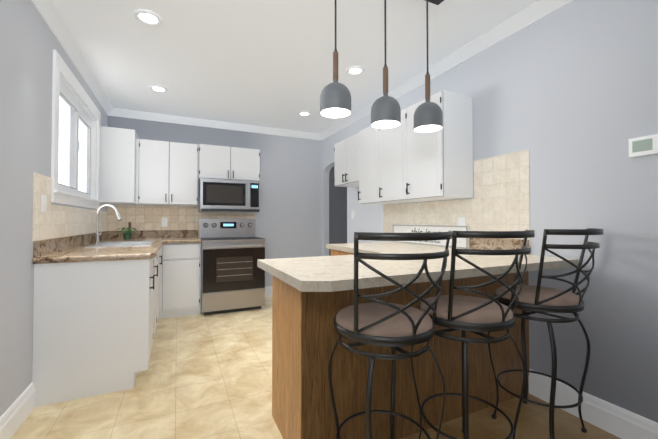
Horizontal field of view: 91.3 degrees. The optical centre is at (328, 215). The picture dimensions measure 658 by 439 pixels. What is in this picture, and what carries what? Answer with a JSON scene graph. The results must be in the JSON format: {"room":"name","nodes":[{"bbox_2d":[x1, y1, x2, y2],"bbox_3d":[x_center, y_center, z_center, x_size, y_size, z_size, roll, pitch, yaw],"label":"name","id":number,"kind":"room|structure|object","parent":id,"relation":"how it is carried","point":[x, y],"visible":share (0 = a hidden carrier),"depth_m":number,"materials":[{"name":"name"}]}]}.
{"room":"kitchen","nodes":[
{"label":"kitchen","id":0,"kind":"room"},
{"bbox_2d":[0,0,107,416],"bbox_3d":[-1.506,-0.108,1.200,0.100,2.550,6.160,0,-1,-25],"label":"wall","id":1,"kind":"structure","parent":0,"point":[29,43],"depth_m":1.82,"materials":[{"name":"grey paint"}]},
{"bbox_2d":[0,383,34,438],"bbox_3d":[-0.980,1.071,0.200,0.018,0.155,3.940,0,-1,-25],"label":"baseboard","id":2,"kind":"structure","parent":1,"relation":"attached to","point":[17,413],"depth_m":1.77,"materials":[{"name":"white wood"}]},
{"bbox_2d":[32,172,106,240],"bbox_3d":[-2.289,-0.036,2.986,0.005,0.423,2.259,0,-1,-25],"label":"backsplash","id":3,"kind":"structure","parent":1,"relation":"attached to","point":[55,221],"depth_m":2.32,"materials":[{"name":"tile"}]},
{"bbox_2d":[41,195,46,212],"bbox_3d":[-1.867,-0.075,2.107,0.005,0.115,0.070,0,-1,-25],"label":"outlet","id":4,"kind":"object","parent":3,"relation":"attached to","point":[44,197],"depth_m":2.10,"materials":[{"name":"white plastic"}]},
{"bbox_2d":[31,0,114,115],"bbox_3d":[-1.429,-1.339,1.258,0.072,0.085,6.160,0,-1,-25],"label":"crown molding","id":5,"kind":"structure","parent":1,"relation":"attached to","point":[48,10],"depth_m":2.52,"materials":[{"name":"white wood"}]},
{"bbox_2d":[51,50,101,208],"bbox_3d":[-2.270,-0.616,2.894,0.127,1.075,1.474,0,-1,-25],"label":"window","id":6,"kind":"structure","parent":1,"relation":"in","point":[75,162],"depth_m":2.86,"materials":[{"name":"white"}]},
{"bbox_2d":[100,126,137,203],"bbox_3d":[-2.529,-0.576,3.897,0.336,0.860,0.416,0,-1,-25],"label":"upper cabinet","id":7,"kind":"object","parent":1,"relation":"attached to","point":[134,169],"depth_m":3.71,"materials":[{"name":"white paint"}]},
{"bbox_2d":[108,116,346,286],"bbox_3d":[-0.913,-0.043,4.939,4.360,2.550,0.100,0,-1,-25],"label":"wall","id":8,"kind":"structure","parent":0,"point":[288,217],"depth_m":4.99,"materials":[{"name":"grey paint"}]},
{"bbox_2d":[136,138,171,205],"bbox_3d":[-2.228,-0.528,4.084,0.361,0.790,0.334,0,-1,-25],"label":"upper cabinet","id":9,"kind":"object","parent":8,"relation":"attached to","point":[153,157],"depth_m":3.94,"materials":[{"name":"white paint"}]},
{"bbox_2d":[107,205,253,235],"bbox_3d":[-1.939,0.085,4.394,1.828,0.415,0.005,0,-1,-25],"label":"backsplash","id":10,"kind":"structure","parent":8,"relation":"attached to","point":[140,217],"depth_m":4.25,"materials":[{"name":"tile"}]},
{"bbox_2d":[161,218,166,226],"bbox_3d":[-2.185,0.093,4.270,0.070,0.115,0.007,0,-1,-25],"label":"outlet","id":11,"kind":"object","parent":10,"relation":"attached to","point":[164,220],"depth_m":4.27,"materials":[{"name":"white plastic"}]},
{"bbox_2d":[172,142,199,205],"bbox_3d":[-1.913,-0.526,4.232,0.339,0.790,0.334,0,-1,-25],"label":"upper cabinet","id":12,"kind":"object","parent":8,"relation":"attached to","point":[185,156],"depth_m":4.09,"materials":[{"name":"white paint"}]},
{"bbox_2d":[200,144,231,179],"bbox_3d":[-1.576,-0.703,4.394,0.399,0.450,0.334,0,-1,-25],"label":"upper cabinet","id":13,"kind":"object","parent":8,"relation":"attached to","point":[215,160],"depth_m":4.25,"materials":[{"name":"white paint"}]},
{"bbox_2d":[198,178,259,211],"bbox_3d":[-1.367,-0.259,4.417,0.766,0.420,0.457,0,-1,-25],"label":"over-the-range microwave","id":14,"kind":"object","parent":13,"relation":"attached to","point":[219,195],"visible":1,"depth_m":4.25,"materials":[{"name":"silver metal"}]},
{"bbox_2d":[115,108,318,139],"bbox_3d":[-1.428,-1.281,4.622,2.760,0.085,0.072,0,-1,-25],"label":"crown molding","id":15,"kind":"structure","parent":8,"relation":"attached to","point":[124,113],"depth_m":4.51,"materials":[{"name":"white wood"}]},
{"bbox_2d":[232,147,259,180],"bbox_3d":[-1.216,-0.700,4.564,0.401,0.450,0.334,0,-1,-25],"label":"upper cabinet","id":16,"kind":"object","parent":8,"relation":"attached to","point":[245,161],"depth_m":4.42,"materials":[{"name":"white paint"}]},
{"bbox_2d":[265,286,271,296],"bbox_3d":[-0.605,1.155,4.998,1.095,0.155,0.018,0,-1,-25],"label":"baseboard","id":17,"kind":"structure","parent":8,"relation":"attached to","point":[268,289],"depth_m":4.85,"materials":[{"name":"white"}]},
{"bbox_2d":[53,0,537,133],"bbox_3d":[0.420,-1.397,2.130,4.360,0.060,6.360,0,-1,-25],"label":"ceiling","id":18,"kind":"structure","parent":0,"point":[265,63],"depth_m":2.62,"materials":[{"name":"white paint"}]},
{"bbox_2d":[134,9,162,25],"bbox_3d":[-1.246,-1.360,2.218,0.175,0.010,0.175,0,-1,20],"label":"recessed light","id":19,"kind":"object","parent":18,"relation":"in","point":[147,17],"depth_m":2.21,"materials":[{"name":"white plastic"}]},
{"bbox_2d":[149,85,167,92],"bbox_3d":[-1.808,-1.339,3.412,0.175,0.010,0.175,0,-1,20],"label":"recessed light","id":20,"kind":"object","parent":18,"relation":"in","point":[156,88],"depth_m":3.40,"materials":[{"name":"white plastic"}]},
{"bbox_2d":[298,111,310,115],"bbox_3d":[-0.322,-1.326,4.200,0.175,0.010,0.175,0,-1,20],"label":"recessed light","id":21,"kind":"object","parent":18,"relation":"in","point":[302,113],"depth_m":4.19,"materials":[{"name":"white plastic"}]},
{"bbox_2d":[320,0,350,117],"label":"pendant light fixture","id":22,"kind":"object","parent":18,"relation":"hanging from","point":[335,98],"depth_m":1.66,"materials":[{"name":"grey metal"}]},
{"bbox_2d":[346,66,364,74],"bbox_3d":[0.244,-1.346,2.997,0.175,0.010,0.175,0,-1,20],"label":"recessed light","id":23,"kind":"object","parent":18,"relation":"in","point":[353,70],"depth_m":2.99,"materials":[{"name":"white plastic"}]},
{"bbox_2d":[371,0,400,128],"label":"pendant light fixture","id":24,"kind":"object","parent":18,"relation":"hanging from","point":[386,110],"depth_m":1.77,"materials":[{"name":"grey metal"}]},
{"bbox_2d":[413,0,443,132],"label":"pendant light fixture","id":25,"kind":"object","parent":18,"relation":"hanging from","point":[428,116],"depth_m":1.89,"materials":[{"name":"grey metal"}]},
{"bbox_2d":[11,297,620,438],"bbox_3d":[0.420,1.212,2.084,4.360,0.060,6.360,0,-1,-25],"label":"floor","id":26,"kind":"structure","parent":0,"point":[203,376],"depth_m":2.01,"materials":[{"name":"tile"}]},
{"bbox_2d":[32,204,200,406],"bbox_3d":[-1.810,0.544,3.200,1.060,1.316,2.258,0,-1,-25],"label":"base cabinet","id":27,"kind":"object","parent":26,"relation":"on","point":[104,302],"depth_m":2.15,"materials":[{"name":"white paint"}]},
{"bbox_2d":[117,222,136,238],"bbox_3d":[-2.463,0.189,3.930,0.256,0.209,0.242,0,-1,-25],"label":"plant pot","id":28,"kind":"object","parent":27,"relation":"on","point":[127,234],"visible":1,"depth_m":3.90,"materials":[{"name":"green"}]},
{"bbox_2d":[199,219,265,314],"bbox_3d":[-1.289,0.632,4.248,0.764,1.175,0.708,0,-1,-25],"label":"range","id":29,"kind":"object","parent":26,"relation":"on","point":[232,273],"visible":1,"depth_m":4.00,"materials":[{"name":"silver metal"}]},
{"bbox_2d":[328,230,452,438],"bbox_3d":[0.251,0.616,1.349,0.452,1.106,0.511,0,-1,-23],"label":"bar stool","id":30,"kind":"object","parent":26,"relation":"on","point":[393,326],"visible":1,"depth_m":1.21,"materials":[{"name":"grey metal"}]},
{"bbox_2d":[257,238,577,438],"bbox_3d":[0.318,0.676,2.314,1.712,1.020,1.755,0,-1,-25],"label":"kitchen island","id":31,"kind":"structure","parent":26,"relation":"on","point":[312,297],"depth_m":1.67,"materials":[{"name":"brown wood"}]},
{"bbox_2d":[393,225,468,248],"bbox_3d":[0.900,0.185,3.002,0.022,0.185,0.980,0,-1,-25],"label":"sign","id":32,"kind":"object","parent":31,"relation":"on","point":[462,243],"visible":0.62,"depth_m":2.89,"materials":[{"name":"grey"}]},
{"bbox_2d":[411,229,534,438],"bbox_3d":[0.668,0.619,1.507,0.452,1.106,0.511,0,-1,-23],"label":"bar stool","id":33,"kind":"object","parent":26,"relation":"on","point":[475,315],"visible":0.9,"depth_m":1.36,"materials":[{"name":"grey metal"}]},
{"bbox_2d":[487,228,602,438],"bbox_3d":[1.195,0.624,1.783,0.452,1.106,0.511,1,-1,-29],"label":"bar stool","id":34,"kind":"object","parent":26,"relation":"on","point":[539,298],"visible":0.98,"depth_m":1.64,"materials":[{"name":"grey metal"}]},
{"bbox_2d":[322,0,657,422],"bbox_3d":[1.244,-0.086,2.495,0.100,2.550,6.160,0,-1,-25],"label":"wall","id":35,"kind":"structure","parent":0,"point":[566,96],"depth_m":1.86,"materials":[{"name":"grey paint"}]},
{"bbox_2d":[334,139,357,186],"bbox_3d":[0.272,-0.648,4.068,0.309,0.550,0.324,0,-1,-25],"label":"upper cabinet","id":36,"kind":"object","parent":35,"relation":"attached to","point":[340,147],"depth_m":4.00,"materials":[{"name":"white paint"}]},
{"bbox_2d":[346,133,357,185],"bbox_3d":[0.410,-0.654,3.776,0.309,0.550,0.326,0,-1,-25],"label":"upper cabinet","id":37,"kind":"object","parent":35,"relation":"attached to","point":[351,142],"depth_m":3.73,"materials":[{"name":"white paint"}]},
{"bbox_2d":[358,126,385,204],"bbox_3d":[0.560,-0.530,3.431,0.329,0.810,0.418,0,-1,-25],"label":"upper cabinet","id":38,"kind":"object","parent":35,"relation":"attached to","point":[367,137],"depth_m":3.37,"materials":[{"name":"white paint"}]},
{"bbox_2d":[378,110,411,204],"bbox_3d":[0.735,-0.536,3.059,0.329,0.810,0.416,0,-1,-25],"label":"upper cabinet","id":39,"kind":"object","parent":35,"relation":"attached to","point":[389,140],"depth_m":3.02,"materials":[{"name":"white paint"}]},
{"bbox_2d":[402,90,472,201],"bbox_3d":[0.910,-0.542,2.687,0.329,0.810,0.418,0,-1,-25],"label":"upper cabinet","id":40,"kind":"object","parent":35,"relation":"attached to","point":[403,162],"depth_m":2.53,"materials":[{"name":"white paint"}]},
{"bbox_2d":[319,0,573,139],"bbox_3d":[1.166,-1.318,2.480,0.072,0.085,6.160,0,-1,-25],"label":"crown molding","id":41,"kind":"structure","parent":35,"relation":"attached to","point":[534,12],"depth_m":2.55,"materials":[{"name":"white wood"}]},
{"bbox_2d":[383,150,529,253],"bbox_3d":[0.985,-0.078,2.920,0.005,0.700,1.690,0,-1,-25],"label":"backsplash","id":42,"kind":"structure","parent":35,"relation":"attached to","point":[500,201],"depth_m":2.44,"materials":[{"name":"tile"}]},
{"bbox_2d":[458,217,464,225],"bbox_3d":[1.098,0.075,2.662,0.005,0.115,0.070,0,-1,-25],"label":"outlet","id":43,"kind":"object","parent":42,"relation":"attached to","point":[461,221],"depth_m":2.66,"materials":[{"name":"white plastic"}]},
{"bbox_2d":[529,369,657,438],"bbox_3d":[1.900,1.084,0.943,0.018,0.155,2.770,0,-1,-25],"label":"baseboard","id":44,"kind":"structure","parent":35,"relation":"attached to","point":[618,421],"depth_m":1.78,"materials":[{"name":"white wood"}]},
{"bbox_2d":[628,134,657,157],"bbox_3d":[1.594,-0.348,1.598,0.032,0.094,0.156,0,-1,-25],"label":"thermostat","id":45,"kind":"object","parent":35,"relation":"attached to","point":[643,146],"visible":1,"depth_m":1.61,"materials":[{"name":"white plastic"}]}
]}

